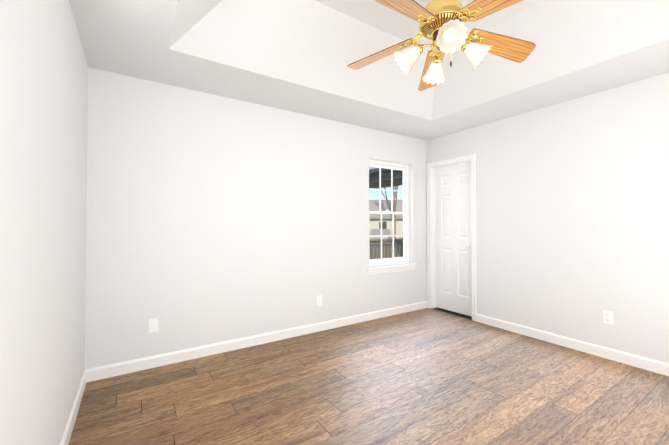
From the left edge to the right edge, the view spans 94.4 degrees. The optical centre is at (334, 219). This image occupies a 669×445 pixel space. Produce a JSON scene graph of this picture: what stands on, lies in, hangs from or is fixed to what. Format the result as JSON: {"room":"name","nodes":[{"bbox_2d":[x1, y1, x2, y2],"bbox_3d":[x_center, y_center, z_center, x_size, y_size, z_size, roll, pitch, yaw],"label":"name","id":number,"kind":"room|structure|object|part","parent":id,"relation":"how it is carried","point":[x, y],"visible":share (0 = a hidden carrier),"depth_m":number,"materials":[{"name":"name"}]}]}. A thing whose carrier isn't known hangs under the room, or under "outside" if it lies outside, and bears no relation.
{"room":"empty bedroom","nodes":[
{"label":"empty bedroom","id":0,"kind":"room"},
{"bbox_2d":[0,0,87,444],"bbox_3d":[-0.999,0.002,0.852,0.140,2.460,3.600,1,-1,-33],"label":"wall","id":1,"kind":"structure","parent":0,"point":[43,123],"depth_m":1.22,"materials":[{"name":"white paint"}]},
{"bbox_2d":[60,370,86,444],"bbox_3d":[-0.935,1.184,0.877,0.013,0.098,3.600,1,-1,-33],"label":"baseboard","id":2,"kind":"structure","parent":1,"relation":"attached to","point":[66,437],"depth_m":1.89,"materials":[{"name":"paint"}]},
{"bbox_2d":[85,67,426,368],"bbox_3d":[-0.321,0.038,3.525,4.194,2.460,0.140,1,-1,-33],"label":"wall","id":3,"kind":"structure","parent":0,"point":[211,219],"depth_m":2.95,"materials":[{"name":"white paint"}]},
{"bbox_2d":[149,318,157,332],"bbox_3d":[-1.538,0.900,2.633,0.070,0.115,0.007,1,-1,-33],"label":"electrical outlet plate","id":4,"kind":"object","parent":3,"relation":"attached to","point":[153,324],"visible":1,"depth_m":2.63,"materials":[{"name":"plastic"}]},
{"bbox_2d":[85,301,426,381],"bbox_3d":[-0.287,1.218,3.440,3.896,0.098,0.013,1,-1,-33],"label":"baseboard","id":5,"kind":"structure","parent":3,"relation":"attached to","point":[117,369],"depth_m":2.97,"materials":[{"name":"paint"}]},
{"bbox_2d":[317,295,321,305],"bbox_3d":[-0.172,0.926,3.522,0.070,0.115,0.008,1,-1,-33],"label":"electrical outlet","id":6,"kind":"object","parent":3,"relation":"attached to","point":[319,300],"visible":1,"depth_m":3.52,"materials":[{"name":"plastic"}]},
{"bbox_2d":[369,160,408,266],"bbox_3d":[0.716,-0.082,4.249,0.800,1.400,0.070,1,-1,-33],"label":"window","id":7,"kind":"structure","parent":3,"relation":"in","point":[406,167],"depth_m":4.31,"materials":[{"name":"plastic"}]},
{"bbox_3d":[0.711,-0.408,4.260,0.720,0.668,0.022,1,-1,-33],"label":"window sash","id":8,"kind":"part","parent":7,"relation":"part of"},
{"bbox_3d":[0.724,0.234,4.231,0.720,0.688,0.022,1,-1,-33],"label":"window sash","id":9,"kind":"part","parent":7,"relation":"part of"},
{"bbox_2d":[366,263,416,274],"bbox_3d":[0.764,0.661,4.165,0.891,0.088,0.115,1,-1,-33],"label":"window sill","id":10,"kind":"structure","parent":3,"relation":"attached to","point":[387,269],"depth_m":4.10,"materials":[{"name":"paint"}]},
{"bbox_2d":[69,308,668,444],"bbox_3d":[0.700,1.249,1.941,3.934,0.004,3.620,1,-1,-33],"label":"floor","id":11,"kind":"structure","parent":0,"point":[427,376],"depth_m":2.21,"materials":[{"name":"brown wood"}]},
{"bbox_2d":[69,0,668,140],"bbox_3d":[0.700,-1.468,1.978,4.234,0.550,3.920,1,-1,-33],"label":"ceiling","id":12,"kind":"structure","parent":0,"point":[298,56],"depth_m":2.48,"materials":[{"name":"white paint"}]},
{"bbox_2d":[347,0,535,90],"bbox_3d":[0.680,-1.274,1.898,1.198,0.700,1.180,1,-1,-33],"label":"fan","id":13,"kind":"object","parent":12,"relation":"hanging from","point":[443,27],"visible":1,"depth_m":1.89,"materials":[{"name":"brown wood"}]},
{"bbox_3d":[0.669,-1.416,1.933,0.267,0.415,0.267,1,-1,-33],"label":"motor","id":14,"kind":"part","parent":13,"relation":"part of","materials":[{"name":"gold metal"}]},
{"bbox_2d":[419,10,465,39],"bbox_3d":[0.669,-1.184,1.930,0.275,0.060,0.275,1,-1,-33],"label":"motor housing","id":15,"kind":"object","parent":13,"relation":"attached to","point":[428,31],"depth_m":1.85,"materials":[{"name":"gold metal"}]},
{"bbox_2d":[369,167,402,189],"bbox_3d":[2.213,-0.181,8.796,4.190,3.240,5.898,1,-1,-33],"label":"porch","id":16,"kind":"object","parent":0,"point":[398,181],"depth_m":6.98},
{"bbox_2d":[427,73,668,363],"bbox_3d":[2.398,0.032,3.064,0.140,2.460,3.600,1,-1,-33],"label":"wall","id":17,"kind":"structure","parent":0,"point":[572,218],"depth_m":2.98,"materials":[{"name":"white paint"}]},
{"bbox_2d":[427,154,476,320],"bbox_3d":[1.623,0.228,4.239,0.158,2.099,0.765,1,-1,-33],"label":"door frame","id":18,"kind":"structure","parent":17,"relation":"attached to","point":[472,157],"depth_m":4.47,"materials":[{"name":"paint"}]},
{"bbox_2d":[435,162,471,316],"bbox_3d":[1.629,0.256,4.243,0.106,2.021,0.632,1,-1,-33],"label":"door leaf","id":19,"kind":"structure","parent":17,"relation":"in","point":[453,248],"depth_m":4.25,"materials":[{"name":"paint"}]},
{"bbox_2d":[476,314,668,375],"bbox_3d":[2.545,1.208,2.683,0.013,0.098,2.828,1,-1,-33],"label":"baseboard","id":20,"kind":"structure","parent":17,"relation":"attached to","point":[655,366],"depth_m":2.95,"materials":[{"name":"paint"}]},
{"bbox_2d":[603,310,612,324],"bbox_3d":[2.474,0.887,2.801,0.008,0.115,0.070,1,-1,-33],"label":"electrical outlet","id":21,"kind":"object","parent":17,"relation":"attached to","point":[607,317],"visible":1,"depth_m":2.80,"materials":[{"name":"plastic"}]},
{"label":"outside","id":22,"kind":"structure","parent":0,"visible":0},
{"bbox_2d":[370,243,471,319],"bbox_3d":[-10.054,2.835,60.655,130.000,0.010,106.240,1,-1,-33],"label":"ground","id":23,"kind":"structure","parent":22,"point":[457,314],"depth_m":19.65,"materials":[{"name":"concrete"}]},
{"bbox_2d":[369,229,390,239],"bbox_3d":[4.784,1.720,32.139,1.840,1.450,4.520,0,-1,14],"label":"sedan","id":24,"kind":"object","parent":23,"relation":"on","point":[375,232],"depth_m":31.17,"materials":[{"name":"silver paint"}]},
{"bbox_2d":[369,200,402,238],"bbox_3d":[7.015,-0.664,46.322,15.800,6.620,8.800,0,-1,6],"label":"house","id":25,"kind":"structure","parent":23,"relation":"on","point":[373,218],"depth_m":42.42,"materials":[{"name":"beige"}]},
{"bbox_2d":[381,186,397,238],"bbox_3d":[7.929,-2.332,41.522,4.347,9.890,5.079,1,-1,-33],"label":"tree","id":26,"kind":"object","parent":23,"relation":"on","point":[394,195],"depth_m":41.39,"materials":[{"name":"brown plant"}]},
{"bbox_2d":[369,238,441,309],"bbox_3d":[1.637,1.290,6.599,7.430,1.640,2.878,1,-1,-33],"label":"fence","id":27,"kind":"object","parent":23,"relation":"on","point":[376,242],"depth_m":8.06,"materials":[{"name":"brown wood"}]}
]}

